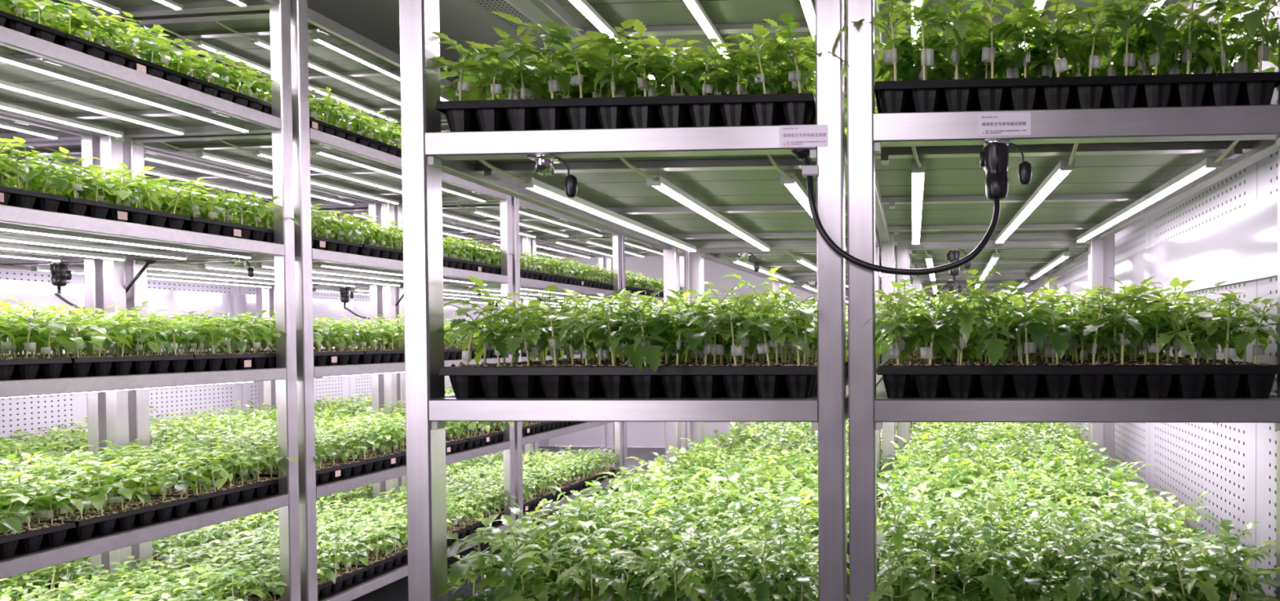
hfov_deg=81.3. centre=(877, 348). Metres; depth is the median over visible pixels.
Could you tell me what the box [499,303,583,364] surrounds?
seedling
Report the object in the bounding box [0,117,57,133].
light fixture
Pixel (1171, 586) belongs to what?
seedling
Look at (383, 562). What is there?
seedling tray
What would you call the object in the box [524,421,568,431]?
seedling tray
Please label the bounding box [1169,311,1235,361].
seedling
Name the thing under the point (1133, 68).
seedling
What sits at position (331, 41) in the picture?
light fixture
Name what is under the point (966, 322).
seedling
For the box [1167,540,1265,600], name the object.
seedling
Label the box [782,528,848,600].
seedling
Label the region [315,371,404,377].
light fixture
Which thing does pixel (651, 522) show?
seedling
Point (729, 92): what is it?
seedling
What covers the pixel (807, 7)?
light fixture
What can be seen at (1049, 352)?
seedling
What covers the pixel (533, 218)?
shelf
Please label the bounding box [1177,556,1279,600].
seedling
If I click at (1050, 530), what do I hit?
seedling
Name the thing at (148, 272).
light fixture
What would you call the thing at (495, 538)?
seedling
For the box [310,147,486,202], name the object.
light fixture
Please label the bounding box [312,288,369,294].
light fixture
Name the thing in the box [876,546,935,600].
seedling
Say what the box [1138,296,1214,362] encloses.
seedling
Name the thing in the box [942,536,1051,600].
seedling
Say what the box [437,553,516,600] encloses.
seedling
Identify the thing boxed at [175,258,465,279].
shelf
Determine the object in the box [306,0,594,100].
ceiling
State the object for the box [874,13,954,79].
seedling
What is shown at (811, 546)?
seedling
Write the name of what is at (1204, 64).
seedling
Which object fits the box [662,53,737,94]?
seedling
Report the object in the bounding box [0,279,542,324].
trim
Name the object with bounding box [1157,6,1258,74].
seedling
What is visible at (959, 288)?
power socket
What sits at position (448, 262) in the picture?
seedling tray
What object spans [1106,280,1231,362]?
seedling
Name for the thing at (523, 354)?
seedling tray
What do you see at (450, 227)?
shelf
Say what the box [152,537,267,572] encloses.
seedling tray
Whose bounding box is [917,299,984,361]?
seedling
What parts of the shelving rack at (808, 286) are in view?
rail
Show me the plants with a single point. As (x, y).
(778, 461)
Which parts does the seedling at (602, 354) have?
stem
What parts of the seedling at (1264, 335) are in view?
stem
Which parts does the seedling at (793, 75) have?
stem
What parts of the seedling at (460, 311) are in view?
stem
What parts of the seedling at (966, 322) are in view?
stem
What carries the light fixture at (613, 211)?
attached to the shelving rack at (673, 190)
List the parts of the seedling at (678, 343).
stem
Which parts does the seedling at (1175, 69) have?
stem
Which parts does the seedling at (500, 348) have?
stem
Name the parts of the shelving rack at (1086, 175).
post, rail, rail, rail, rail, post, post, rail, rail, rail, post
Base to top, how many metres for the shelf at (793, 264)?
0.030 m
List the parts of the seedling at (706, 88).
stem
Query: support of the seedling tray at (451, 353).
on the shelving rack at (359, 71)
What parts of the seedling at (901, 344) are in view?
stem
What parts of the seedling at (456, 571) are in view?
stem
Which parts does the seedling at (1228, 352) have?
stem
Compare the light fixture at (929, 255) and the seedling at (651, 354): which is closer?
the seedling at (651, 354)
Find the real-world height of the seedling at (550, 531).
0.118 m
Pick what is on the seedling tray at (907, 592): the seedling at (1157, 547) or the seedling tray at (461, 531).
the seedling at (1157, 547)
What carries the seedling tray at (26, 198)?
on the shelving rack at (42, 81)
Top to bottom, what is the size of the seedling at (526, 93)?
0.095 m
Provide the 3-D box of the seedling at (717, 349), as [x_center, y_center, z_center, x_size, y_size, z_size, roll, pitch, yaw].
[-0.248,-0.026,1.068,0.143,0.109,0.139,0,1,-9]
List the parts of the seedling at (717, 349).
stem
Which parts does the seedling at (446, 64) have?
stem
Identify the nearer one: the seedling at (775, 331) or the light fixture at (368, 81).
the seedling at (775, 331)
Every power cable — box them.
[49,260,156,309]
[339,287,404,318]
[488,298,541,311]
[791,144,1008,275]
[879,249,959,302]
[942,280,955,306]
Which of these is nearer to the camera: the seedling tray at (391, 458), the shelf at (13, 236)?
the shelf at (13, 236)
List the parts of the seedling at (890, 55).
stem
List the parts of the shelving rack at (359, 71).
post, rail, rail, rail, post, rail, post, rail, rail, rail, rail, rail, post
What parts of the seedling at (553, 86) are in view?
stem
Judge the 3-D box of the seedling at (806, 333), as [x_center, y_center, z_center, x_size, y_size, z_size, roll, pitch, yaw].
[-0.116,-0.029,1.049,0.152,0.113,0.124,-1,1,-33]
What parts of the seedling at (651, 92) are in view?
stem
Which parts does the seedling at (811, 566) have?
stem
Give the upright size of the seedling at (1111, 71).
0.134 m
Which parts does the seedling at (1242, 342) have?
stem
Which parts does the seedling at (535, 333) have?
stem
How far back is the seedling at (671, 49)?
1.08 m
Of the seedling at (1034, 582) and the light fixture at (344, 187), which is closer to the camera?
the seedling at (1034, 582)
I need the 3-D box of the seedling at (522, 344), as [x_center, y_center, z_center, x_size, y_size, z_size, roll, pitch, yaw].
[-0.560,-0.013,1.082,0.126,0.085,0.110,0,1,29]
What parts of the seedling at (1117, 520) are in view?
stem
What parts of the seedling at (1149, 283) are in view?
stem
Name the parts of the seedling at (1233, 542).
stem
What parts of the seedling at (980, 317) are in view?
stem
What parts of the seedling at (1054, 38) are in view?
stem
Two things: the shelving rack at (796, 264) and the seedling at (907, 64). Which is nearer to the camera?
the seedling at (907, 64)
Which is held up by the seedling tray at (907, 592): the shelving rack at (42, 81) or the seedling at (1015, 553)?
the seedling at (1015, 553)
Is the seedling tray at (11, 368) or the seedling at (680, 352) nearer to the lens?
the seedling at (680, 352)
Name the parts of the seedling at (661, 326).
stem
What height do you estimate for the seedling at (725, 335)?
0.137 m
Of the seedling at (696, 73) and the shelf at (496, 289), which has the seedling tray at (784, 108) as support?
the seedling at (696, 73)
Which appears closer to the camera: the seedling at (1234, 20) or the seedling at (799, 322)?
the seedling at (1234, 20)
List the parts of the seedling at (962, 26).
stem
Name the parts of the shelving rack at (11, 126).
rail, rail, rail, post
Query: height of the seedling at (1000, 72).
0.142 m
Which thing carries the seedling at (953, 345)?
on the seedling tray at (1112, 379)
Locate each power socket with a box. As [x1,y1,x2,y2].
[48,262,71,279]
[230,258,253,277]
[338,285,354,298]
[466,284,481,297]
[527,153,577,197]
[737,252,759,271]
[808,280,817,287]
[946,279,961,292]
[948,248,970,269]
[982,139,1031,185]
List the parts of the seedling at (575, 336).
stem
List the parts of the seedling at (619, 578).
stem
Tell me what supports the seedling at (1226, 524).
on the seedling tray at (907, 592)
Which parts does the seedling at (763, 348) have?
stem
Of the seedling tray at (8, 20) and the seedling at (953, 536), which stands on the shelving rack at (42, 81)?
the seedling tray at (8, 20)
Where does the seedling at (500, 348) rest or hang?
on the seedling tray at (519, 380)
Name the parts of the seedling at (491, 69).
stem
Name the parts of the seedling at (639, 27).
stem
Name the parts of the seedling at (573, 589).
stem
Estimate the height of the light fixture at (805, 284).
0.030 m
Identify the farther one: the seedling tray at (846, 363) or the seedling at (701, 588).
the seedling tray at (846, 363)
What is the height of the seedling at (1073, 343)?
0.112 m
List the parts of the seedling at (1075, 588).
stem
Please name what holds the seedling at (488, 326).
on the seedling tray at (519, 380)
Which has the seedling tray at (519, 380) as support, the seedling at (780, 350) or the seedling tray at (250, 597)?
the seedling at (780, 350)
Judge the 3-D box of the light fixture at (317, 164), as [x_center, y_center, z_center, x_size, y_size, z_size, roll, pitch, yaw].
[-2.108,-0.690,2.788,0.071,0.030,1.014,0,1,3]
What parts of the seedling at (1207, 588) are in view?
stem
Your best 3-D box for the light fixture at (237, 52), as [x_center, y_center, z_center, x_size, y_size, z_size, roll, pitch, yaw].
[-2.324,-1.074,2.803,0.071,0.030,1.014,0,1,3]
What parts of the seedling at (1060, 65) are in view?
stem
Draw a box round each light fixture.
[0,44,254,128]
[0,52,250,133]
[0,79,185,135]
[0,101,124,137]
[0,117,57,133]
[0,120,59,139]
[0,152,268,204]
[0,222,253,258]
[0,234,187,260]
[0,243,126,261]
[0,251,62,262]
[0,263,272,288]
[0,381,254,398]
[7,262,275,282]
[40,146,311,205]
[66,264,313,287]
[81,0,120,14]
[99,0,228,7]
[141,40,342,115]
[143,153,355,205]
[146,264,355,287]
[150,17,462,117]
[154,0,182,10]
[156,23,397,122]
[160,142,399,204]
[166,260,400,286]
[215,21,400,105]
[218,139,402,193]
[225,259,403,281]
[228,0,248,7]
[307,33,453,101]
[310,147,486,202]
[311,261,487,285]
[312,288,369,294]
[314,213,368,226]
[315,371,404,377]
[330,207,469,239]
[334,286,470,299]
[442,212,536,237]
[442,222,500,238]
[443,287,537,299]
[443,291,501,299]
[456,299,501,304]
[457,204,568,237]
[459,284,569,297]
[478,160,696,252]
[480,239,564,258]
[498,203,602,236]
[520,285,603,298]
[536,244,591,257]
[540,300,588,306]
[544,237,613,256]
[568,0,666,85]
[577,237,644,257]
[609,236,663,254]
[619,157,769,251]
[683,0,729,58]
[720,253,794,282]
[766,154,845,250]
[787,252,817,271]
[795,281,817,291]
[800,0,845,111]
[911,0,922,44]
[911,146,925,244]
[924,249,935,280]
[931,280,937,293]
[979,248,999,279]
[995,143,1078,244]
[1009,279,1029,293]
[1018,0,1046,48]
[1030,247,1071,279]
[1076,140,1239,242]
[1111,0,1164,63]
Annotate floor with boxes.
[351,464,665,600]
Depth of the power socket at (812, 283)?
3.25 m
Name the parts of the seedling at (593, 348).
stem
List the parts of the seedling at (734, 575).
stem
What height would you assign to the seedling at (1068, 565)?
0.144 m
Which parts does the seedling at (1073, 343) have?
stem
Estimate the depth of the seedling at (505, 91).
1.12 m
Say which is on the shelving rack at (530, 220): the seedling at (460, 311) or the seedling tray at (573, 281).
the seedling tray at (573, 281)
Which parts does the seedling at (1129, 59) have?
stem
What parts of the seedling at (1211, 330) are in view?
stem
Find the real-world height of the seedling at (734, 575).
0.149 m
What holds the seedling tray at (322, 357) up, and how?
on the shelving rack at (359, 71)
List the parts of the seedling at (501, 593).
stem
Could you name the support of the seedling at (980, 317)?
on the seedling tray at (1112, 379)
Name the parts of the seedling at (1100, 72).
stem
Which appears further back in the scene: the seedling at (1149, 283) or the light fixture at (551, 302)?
the light fixture at (551, 302)
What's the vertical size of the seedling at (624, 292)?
0.126 m
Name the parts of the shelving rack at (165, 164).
rail, rail, rail, rail, rail, post, post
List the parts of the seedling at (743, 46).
stem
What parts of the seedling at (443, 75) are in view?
stem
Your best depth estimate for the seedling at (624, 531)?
1.15 m
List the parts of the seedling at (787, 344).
stem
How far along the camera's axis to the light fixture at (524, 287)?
3.78 m
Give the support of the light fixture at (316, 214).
attached to the shelving rack at (456, 229)
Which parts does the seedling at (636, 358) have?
stem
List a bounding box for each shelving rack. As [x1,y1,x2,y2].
[0,0,109,588]
[0,0,300,600]
[0,22,385,574]
[120,0,515,600]
[269,123,523,501]
[392,121,622,548]
[399,0,880,600]
[443,236,607,465]
[530,234,687,481]
[688,119,911,507]
[782,278,913,431]
[845,236,912,317]
[846,0,1279,600]
[896,234,1114,480]
[920,277,1047,306]
[927,293,1013,309]
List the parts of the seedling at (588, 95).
stem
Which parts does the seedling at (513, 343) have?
stem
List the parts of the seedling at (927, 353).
stem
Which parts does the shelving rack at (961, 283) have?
rail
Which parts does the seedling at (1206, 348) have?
stem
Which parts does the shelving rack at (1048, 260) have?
post, rail, post, post, rail, post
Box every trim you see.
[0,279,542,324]
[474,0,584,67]
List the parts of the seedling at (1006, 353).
stem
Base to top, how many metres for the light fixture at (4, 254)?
0.030 m
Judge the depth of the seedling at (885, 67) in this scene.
1.04 m
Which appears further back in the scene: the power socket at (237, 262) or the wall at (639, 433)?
the wall at (639, 433)
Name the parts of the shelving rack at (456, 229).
post, rail, post, rail, rail, post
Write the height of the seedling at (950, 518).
0.155 m
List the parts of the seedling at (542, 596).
stem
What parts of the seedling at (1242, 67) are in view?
stem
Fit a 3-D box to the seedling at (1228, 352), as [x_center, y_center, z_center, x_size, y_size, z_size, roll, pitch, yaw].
[0.481,-0.022,0.972,0.117,0.097,0.138,0,1,-8]
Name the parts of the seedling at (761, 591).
stem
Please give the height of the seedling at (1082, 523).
0.133 m
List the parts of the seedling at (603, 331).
stem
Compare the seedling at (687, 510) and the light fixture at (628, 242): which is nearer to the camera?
the seedling at (687, 510)
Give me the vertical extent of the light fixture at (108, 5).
0.030 m
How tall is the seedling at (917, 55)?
0.106 m
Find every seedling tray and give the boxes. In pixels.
[0,10,64,43]
[0,186,68,212]
[0,352,194,377]
[0,355,71,380]
[0,494,197,540]
[0,520,75,558]
[0,589,88,600]
[19,560,194,589]
[39,351,275,372]
[53,33,188,84]
[56,196,191,229]
[102,475,278,511]
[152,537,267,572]
[165,348,364,366]
[168,594,280,600]
[179,75,271,115]
[181,216,274,242]
[183,564,368,598]
[190,458,367,483]
[191,522,272,542]
[238,347,404,364]
[244,542,408,577]
[309,117,360,142]
[311,235,363,254]
[313,346,467,359]
[315,493,372,507]
[322,447,406,472]
[352,525,470,544]
[355,135,401,157]
[355,438,468,453]
[356,244,403,261]
[373,346,502,359]
[395,510,504,535]
[435,93,815,131]
[439,357,817,398]
[443,256,466,269]
[445,430,503,448]
[447,346,566,355]
[448,346,526,356]
[462,260,501,274]
[466,422,543,435]
[469,495,544,512]
[487,484,572,500]
[500,268,542,279]
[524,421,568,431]
[525,576,812,600]
[537,272,570,284]
[545,353,848,362]
[547,466,615,481]
[556,475,596,493]
[566,276,594,287]
[568,421,584,425]
[574,536,848,578]
[591,280,613,290]
[625,285,636,293]
[626,351,848,376]
[634,288,653,295]
[651,290,663,297]
[874,71,1279,112]
[876,355,1279,398]
[884,579,1193,600]
[886,352,1195,384]
[887,538,1097,582]
[907,350,1144,355]
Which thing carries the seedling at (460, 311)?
on the seedling tray at (519, 380)
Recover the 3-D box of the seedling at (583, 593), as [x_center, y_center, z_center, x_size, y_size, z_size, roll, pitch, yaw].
[-0.511,0.363,1.070,0.150,0.120,0.114,0,1,-3]
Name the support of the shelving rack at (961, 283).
on the floor
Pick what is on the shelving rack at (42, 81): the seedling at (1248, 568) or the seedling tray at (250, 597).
the seedling tray at (250, 597)
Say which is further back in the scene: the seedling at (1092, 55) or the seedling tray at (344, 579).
the seedling tray at (344, 579)
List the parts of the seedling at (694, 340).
stem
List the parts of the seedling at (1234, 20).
stem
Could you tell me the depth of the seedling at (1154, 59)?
0.97 m
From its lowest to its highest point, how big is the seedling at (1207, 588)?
0.163 m
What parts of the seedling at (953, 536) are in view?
stem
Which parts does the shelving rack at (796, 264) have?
post, rail, post, rail, post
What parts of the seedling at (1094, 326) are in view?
stem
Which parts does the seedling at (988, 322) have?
stem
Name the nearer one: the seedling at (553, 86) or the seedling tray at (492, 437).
the seedling at (553, 86)
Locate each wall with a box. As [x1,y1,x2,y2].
[0,163,548,460]
[546,249,946,462]
[1012,0,1278,600]
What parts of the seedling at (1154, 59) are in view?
stem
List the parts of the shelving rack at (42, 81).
rail, rail, rail, post, rail, rail, rail, rail, rail, post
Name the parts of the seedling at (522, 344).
stem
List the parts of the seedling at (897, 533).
stem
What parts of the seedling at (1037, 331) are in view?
stem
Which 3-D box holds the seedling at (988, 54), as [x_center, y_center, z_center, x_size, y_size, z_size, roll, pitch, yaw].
[0.146,-0.445,0.985,0.134,0.153,0.149,1,1,43]
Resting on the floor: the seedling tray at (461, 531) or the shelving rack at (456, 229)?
the shelving rack at (456, 229)
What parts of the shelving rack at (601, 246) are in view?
post, rail, post, post, rail, rail, rail, post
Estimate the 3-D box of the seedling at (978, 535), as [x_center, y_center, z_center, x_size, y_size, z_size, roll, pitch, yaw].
[0.135,0.353,1.044,0.123,0.136,0.146,-1,1,-41]
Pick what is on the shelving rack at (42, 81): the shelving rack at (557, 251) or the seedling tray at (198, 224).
the seedling tray at (198, 224)
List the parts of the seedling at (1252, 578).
stem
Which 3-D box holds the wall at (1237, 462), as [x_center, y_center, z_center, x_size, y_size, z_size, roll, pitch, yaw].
[0.747,-0.184,1.959,0.062,2.420,7.450,0,1,6]
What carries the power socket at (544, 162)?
attached to the shelving rack at (673, 190)
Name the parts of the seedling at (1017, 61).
stem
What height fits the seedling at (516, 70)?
0.091 m
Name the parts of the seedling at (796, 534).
stem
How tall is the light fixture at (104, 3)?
0.030 m
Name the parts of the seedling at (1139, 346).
stem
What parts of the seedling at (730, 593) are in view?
stem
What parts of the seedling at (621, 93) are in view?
stem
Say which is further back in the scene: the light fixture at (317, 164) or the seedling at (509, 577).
the light fixture at (317, 164)
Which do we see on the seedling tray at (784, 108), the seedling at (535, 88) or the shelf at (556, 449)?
the seedling at (535, 88)
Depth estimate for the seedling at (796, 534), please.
1.10 m
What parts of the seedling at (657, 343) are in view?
stem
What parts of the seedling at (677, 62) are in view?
stem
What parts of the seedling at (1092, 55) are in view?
stem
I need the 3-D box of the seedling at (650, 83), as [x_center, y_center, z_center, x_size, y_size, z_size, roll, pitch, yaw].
[-0.378,-0.400,1.143,0.144,0.090,0.127,0,1,-8]
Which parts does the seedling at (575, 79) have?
stem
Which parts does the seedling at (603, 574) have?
stem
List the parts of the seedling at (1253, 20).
stem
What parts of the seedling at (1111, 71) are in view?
stem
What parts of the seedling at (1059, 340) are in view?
stem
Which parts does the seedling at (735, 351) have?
stem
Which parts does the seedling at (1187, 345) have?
stem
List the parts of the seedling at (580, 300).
stem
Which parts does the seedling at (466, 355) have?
stem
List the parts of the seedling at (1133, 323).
stem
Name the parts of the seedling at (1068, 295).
stem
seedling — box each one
[422,31,517,100]
[435,304,520,365]
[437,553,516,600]
[440,49,544,99]
[440,57,521,100]
[443,275,539,364]
[446,514,538,600]
[447,40,529,100]
[452,311,537,365]
[458,515,553,586]
[462,44,546,100]
[463,514,554,600]
[464,302,546,362]
[465,526,559,600]
[467,518,566,586]
[471,26,568,99]
[473,299,561,364]
[473,553,569,600]
[475,296,561,364]
[475,311,569,364]
[477,297,571,365]
[478,55,563,98]
[480,11,604,98]
[480,506,582,593]
[483,58,586,97]
[491,543,589,600]
[493,303,608,363]
[499,50,571,99]
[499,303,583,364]
[503,76,579,99]
[506,284,607,366]
[508,529,562,598]
[513,520,617,600]
[516,547,595,600]
[518,313,596,361]
[519,314,575,362]
[520,298,626,364]
[520,496,608,582]
[520,517,574,560]
[521,21,617,97]
[521,512,582,559]
[524,45,608,98]
[533,67,599,97]
[537,306,633,364]
[537,499,626,565]
[539,546,591,587]
[541,289,620,363]
[542,65,570,90]
[551,539,622,599]
[551,541,635,600]
[552,311,629,365]
[555,48,648,97]
[555,524,663,594]
[558,288,654,370]
[562,32,648,97]
[563,19,658,97]
[567,53,653,96]
[572,520,642,593]
[572,542,650,600]
[573,297,631,362]
[573,530,642,583]
[577,297,639,363]
[577,301,672,364]
[582,551,667,600]
[586,288,693,372]
[588,560,666,600]
[591,18,697,96]
[592,524,651,599]
[595,290,655,362]
[598,53,662,97]
[603,79,655,97]
[604,32,693,97]
[604,62,648,96]
[604,302,689,363]
[608,507,678,577]
[610,47,703,93]
[611,536,675,577]
[617,295,697,358]
[617,517,710,582]
[618,297,691,361]
[624,39,723,96]
[624,66,676,96]
[625,549,676,600]
[626,295,719,365]
[627,310,701,363]
[627,515,679,579]
[627,555,702,600]
[632,506,725,599]
[633,533,736,600]
[634,47,708,95]
[637,539,702,599]
[639,295,693,362]
[639,546,715,600]
[640,547,691,600]
[645,288,734,363]
[654,60,726,96]
[662,42,749,94]
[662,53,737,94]
[663,295,761,364]
[665,541,755,600]
[666,318,729,363]
[667,305,746,364]
[667,527,758,599]
[669,528,743,583]
[672,280,756,363]
[672,310,724,361]
[673,532,737,599]
[680,37,762,94]
[680,45,756,94]
[680,290,783,364]
[690,533,725,569]
[696,502,778,582]
[696,542,756,600]
[697,47,775,94]
[698,64,791,95]
[699,537,751,583]
[700,285,800,364]
[700,303,751,361]
[701,39,778,95]
[701,545,794,600]
[710,542,787,600]
[712,309,781,363]
[713,51,786,94]
[717,31,805,93]
[718,300,810,365]
[719,499,813,572]
[720,528,791,582]
[722,284,814,364]
[724,529,812,600]
[730,533,793,600]
[735,307,784,361]
[736,24,815,93]
[737,519,817,599]
[740,60,815,97]
[747,25,846,93]
[747,36,812,93]
[750,292,846,365]
[751,13,849,93]
[751,297,817,362]
[755,291,848,364]
[755,302,817,361]
[755,542,818,600]
[757,301,848,362]
[757,533,818,599]
[762,44,815,93]
[765,554,849,600]
[766,546,818,600]
[773,539,848,600]
[779,77,846,104]
[782,527,818,572]
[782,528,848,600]
[785,302,817,361]
[793,524,848,576]
[831,0,950,80]
[846,288,957,363]
[862,294,961,365]
[867,551,928,600]
[871,0,982,79]
[873,292,995,364]
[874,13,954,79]
[874,17,936,80]
[874,34,918,80]
[874,41,951,84]
[874,47,929,84]
[875,279,953,362]
[875,280,940,344]
[876,476,952,584]
[876,530,955,597]
[876,530,977,600]
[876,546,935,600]
[879,542,922,600]
[880,302,952,363]
[882,306,959,363]
[884,31,970,80]
[891,519,954,600]
[901,548,980,600]
[904,311,959,361]
[905,288,1010,364]
[906,288,1009,364]
[906,532,1012,600]
[909,513,989,599]
[910,302,964,361]
[911,0,998,80]
[912,8,996,79]
[915,7,1006,79]
[915,520,985,591]
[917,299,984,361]
[925,549,996,600]
[927,42,982,79]
[928,2,1033,78]
[934,285,1017,363]
[937,259,1025,363]
[938,286,1046,365]
[942,0,1045,79]
[942,36,988,79]
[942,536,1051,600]
[945,500,1030,591]
[947,291,1016,361]
[953,18,1029,78]
[958,527,1031,600]
[960,37,1052,78]
[967,540,1013,600]
[968,276,1061,364]
[968,540,1060,600]
[970,6,1087,79]
[972,294,1060,364]
[982,8,1057,75]
[982,527,1057,584]
[982,546,1080,600]
[984,298,1045,361]
[986,0,1083,77]
[986,302,1047,361]
[993,539,1053,600]
[997,528,1097,600]
[998,294,1064,362]
[1002,34,1086,78]
[1004,0,1097,77]
[1006,523,1097,593]
[1007,293,1102,364]
[1008,561,1093,600]
[1011,9,1092,77]
[1012,302,1093,362]
[1013,525,1068,573]
[1017,526,1130,600]
[1019,294,1116,363]
[1026,508,1119,600]
[1030,13,1114,77]
[1030,24,1107,76]
[1030,27,1067,77]
[1035,43,1103,77]
[1035,544,1148,600]
[1040,292,1133,362]
[1042,520,1111,599]
[1045,288,1151,364]
[1048,521,1152,599]
[1054,0,1167,75]
[1054,308,1124,363]
[1059,0,1148,76]
[1059,293,1097,361]
[1060,16,1156,76]
[1060,512,1158,600]
[1062,556,1159,600]
[1063,0,1173,76]
[1066,285,1169,362]
[1067,50,1130,75]
[1074,284,1147,361]
[1075,300,1133,360]
[1082,275,1181,364]
[1082,565,1155,600]
[1090,277,1185,360]
[1094,41,1151,75]
[1095,533,1175,600]
[1096,523,1163,595]
[1097,286,1195,361]
[1103,7,1201,75]
[1104,297,1192,363]
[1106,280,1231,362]
[1111,6,1186,75]
[1112,544,1202,600]
[1114,0,1217,76]
[1115,3,1208,73]
[1116,531,1190,600]
[1116,560,1197,600]
[1120,292,1203,360]
[1120,523,1222,599]
[1123,32,1215,75]
[1123,298,1205,364]
[1128,533,1245,600]
[1130,544,1204,599]
[1133,0,1246,74]
[1135,528,1229,600]
[1137,31,1231,70]
[1137,300,1219,360]
[1138,7,1233,75]
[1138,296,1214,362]
[1149,297,1233,364]
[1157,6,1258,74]
[1157,13,1259,75]
[1160,298,1279,364]
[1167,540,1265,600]
[1168,292,1245,363]
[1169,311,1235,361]
[1170,0,1271,73]
[1175,551,1222,599]
[1176,519,1265,600]
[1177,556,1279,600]
[1182,521,1275,597]
[1184,25,1278,73]
[1185,300,1247,360]
[1187,288,1275,363]
[1189,15,1278,88]
[1189,525,1279,600]
[1194,0,1279,74]
[1206,297,1275,360]
[1213,553,1275,600]
[1215,0,1279,72]
[1221,298,1279,363]
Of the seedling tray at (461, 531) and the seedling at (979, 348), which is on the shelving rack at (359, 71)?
the seedling tray at (461, 531)
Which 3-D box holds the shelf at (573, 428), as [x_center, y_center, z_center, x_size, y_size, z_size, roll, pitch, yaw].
[-1.983,0.444,3.927,0.596,0.030,1.049,0,1,6]
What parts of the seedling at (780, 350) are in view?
stem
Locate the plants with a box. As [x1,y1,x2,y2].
[0,0,1256,600]
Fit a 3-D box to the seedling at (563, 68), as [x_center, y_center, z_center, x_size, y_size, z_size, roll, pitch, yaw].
[-0.494,-0.407,1.153,0.133,0.104,0.130,0,1,-13]
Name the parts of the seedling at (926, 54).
stem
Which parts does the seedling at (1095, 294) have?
stem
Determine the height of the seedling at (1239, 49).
0.108 m
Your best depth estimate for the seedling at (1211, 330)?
1.03 m
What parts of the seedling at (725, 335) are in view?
stem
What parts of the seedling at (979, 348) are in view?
stem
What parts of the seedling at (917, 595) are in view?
stem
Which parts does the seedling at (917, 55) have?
stem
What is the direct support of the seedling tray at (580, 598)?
on the shelving rack at (673, 190)
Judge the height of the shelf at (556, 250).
0.030 m
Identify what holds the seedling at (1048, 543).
on the seedling tray at (907, 592)
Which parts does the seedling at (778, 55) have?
stem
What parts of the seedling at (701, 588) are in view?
stem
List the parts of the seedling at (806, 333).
stem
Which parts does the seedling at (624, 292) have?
stem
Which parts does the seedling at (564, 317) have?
stem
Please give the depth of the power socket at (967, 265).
2.08 m
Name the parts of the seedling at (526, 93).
stem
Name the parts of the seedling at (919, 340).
stem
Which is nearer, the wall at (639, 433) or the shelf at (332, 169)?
the shelf at (332, 169)
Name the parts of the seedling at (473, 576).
stem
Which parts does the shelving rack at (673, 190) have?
post, rail, rail, rail, post, post, rail, rail, rail, post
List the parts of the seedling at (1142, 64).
stem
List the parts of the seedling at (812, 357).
stem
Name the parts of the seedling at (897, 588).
stem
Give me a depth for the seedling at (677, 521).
1.16 m
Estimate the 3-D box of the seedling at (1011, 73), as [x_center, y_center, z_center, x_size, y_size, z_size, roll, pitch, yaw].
[0.206,-0.429,1.037,0.136,0.119,0.152,-1,1,-37]
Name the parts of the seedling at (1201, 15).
stem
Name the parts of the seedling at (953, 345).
stem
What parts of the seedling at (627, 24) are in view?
stem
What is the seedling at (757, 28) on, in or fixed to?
on the seedling tray at (784, 108)
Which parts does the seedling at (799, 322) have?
stem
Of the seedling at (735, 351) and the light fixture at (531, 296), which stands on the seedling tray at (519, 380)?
the seedling at (735, 351)
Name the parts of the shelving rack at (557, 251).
rail, post, rail, rail, post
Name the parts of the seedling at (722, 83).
stem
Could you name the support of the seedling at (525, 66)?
on the seedling tray at (784, 108)
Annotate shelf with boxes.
[0,144,350,201]
[0,222,231,250]
[0,493,278,559]
[164,137,486,198]
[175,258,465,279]
[311,206,497,235]
[313,286,452,295]
[315,441,500,485]
[317,522,502,600]
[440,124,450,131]
[442,203,603,233]
[443,284,599,295]
[452,238,588,255]
[452,375,848,397]
[466,154,847,243]
[487,446,600,465]
[522,421,586,436]
[523,475,614,515]
[542,236,663,254]
[555,0,846,97]
[587,447,665,470]
[710,251,896,277]
[790,280,896,292]
[846,548,849,599]
[875,140,1253,235]
[878,0,1172,78]
[909,247,1088,275]
[921,278,1041,292]
[927,293,1013,299]
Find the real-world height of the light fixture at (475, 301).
0.030 m
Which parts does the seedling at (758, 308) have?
stem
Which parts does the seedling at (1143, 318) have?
stem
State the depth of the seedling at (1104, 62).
1.04 m
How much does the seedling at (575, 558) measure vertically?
0.112 m
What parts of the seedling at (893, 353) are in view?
stem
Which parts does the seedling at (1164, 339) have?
stem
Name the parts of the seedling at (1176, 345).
stem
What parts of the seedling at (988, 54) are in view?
stem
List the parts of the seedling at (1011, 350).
stem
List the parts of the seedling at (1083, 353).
stem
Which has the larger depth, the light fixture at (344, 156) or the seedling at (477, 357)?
the light fixture at (344, 156)
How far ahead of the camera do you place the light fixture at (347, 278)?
2.69 m
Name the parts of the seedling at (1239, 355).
stem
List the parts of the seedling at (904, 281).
stem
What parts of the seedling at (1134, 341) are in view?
stem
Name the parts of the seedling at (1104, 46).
stem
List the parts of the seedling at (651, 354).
stem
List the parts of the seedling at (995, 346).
stem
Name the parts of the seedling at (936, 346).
stem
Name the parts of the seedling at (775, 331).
stem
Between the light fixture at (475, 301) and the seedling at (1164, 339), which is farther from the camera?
the light fixture at (475, 301)
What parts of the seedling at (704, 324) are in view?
stem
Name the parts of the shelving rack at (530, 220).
post, rail, rail, post, post, rail, rail, rail, rail, rail, post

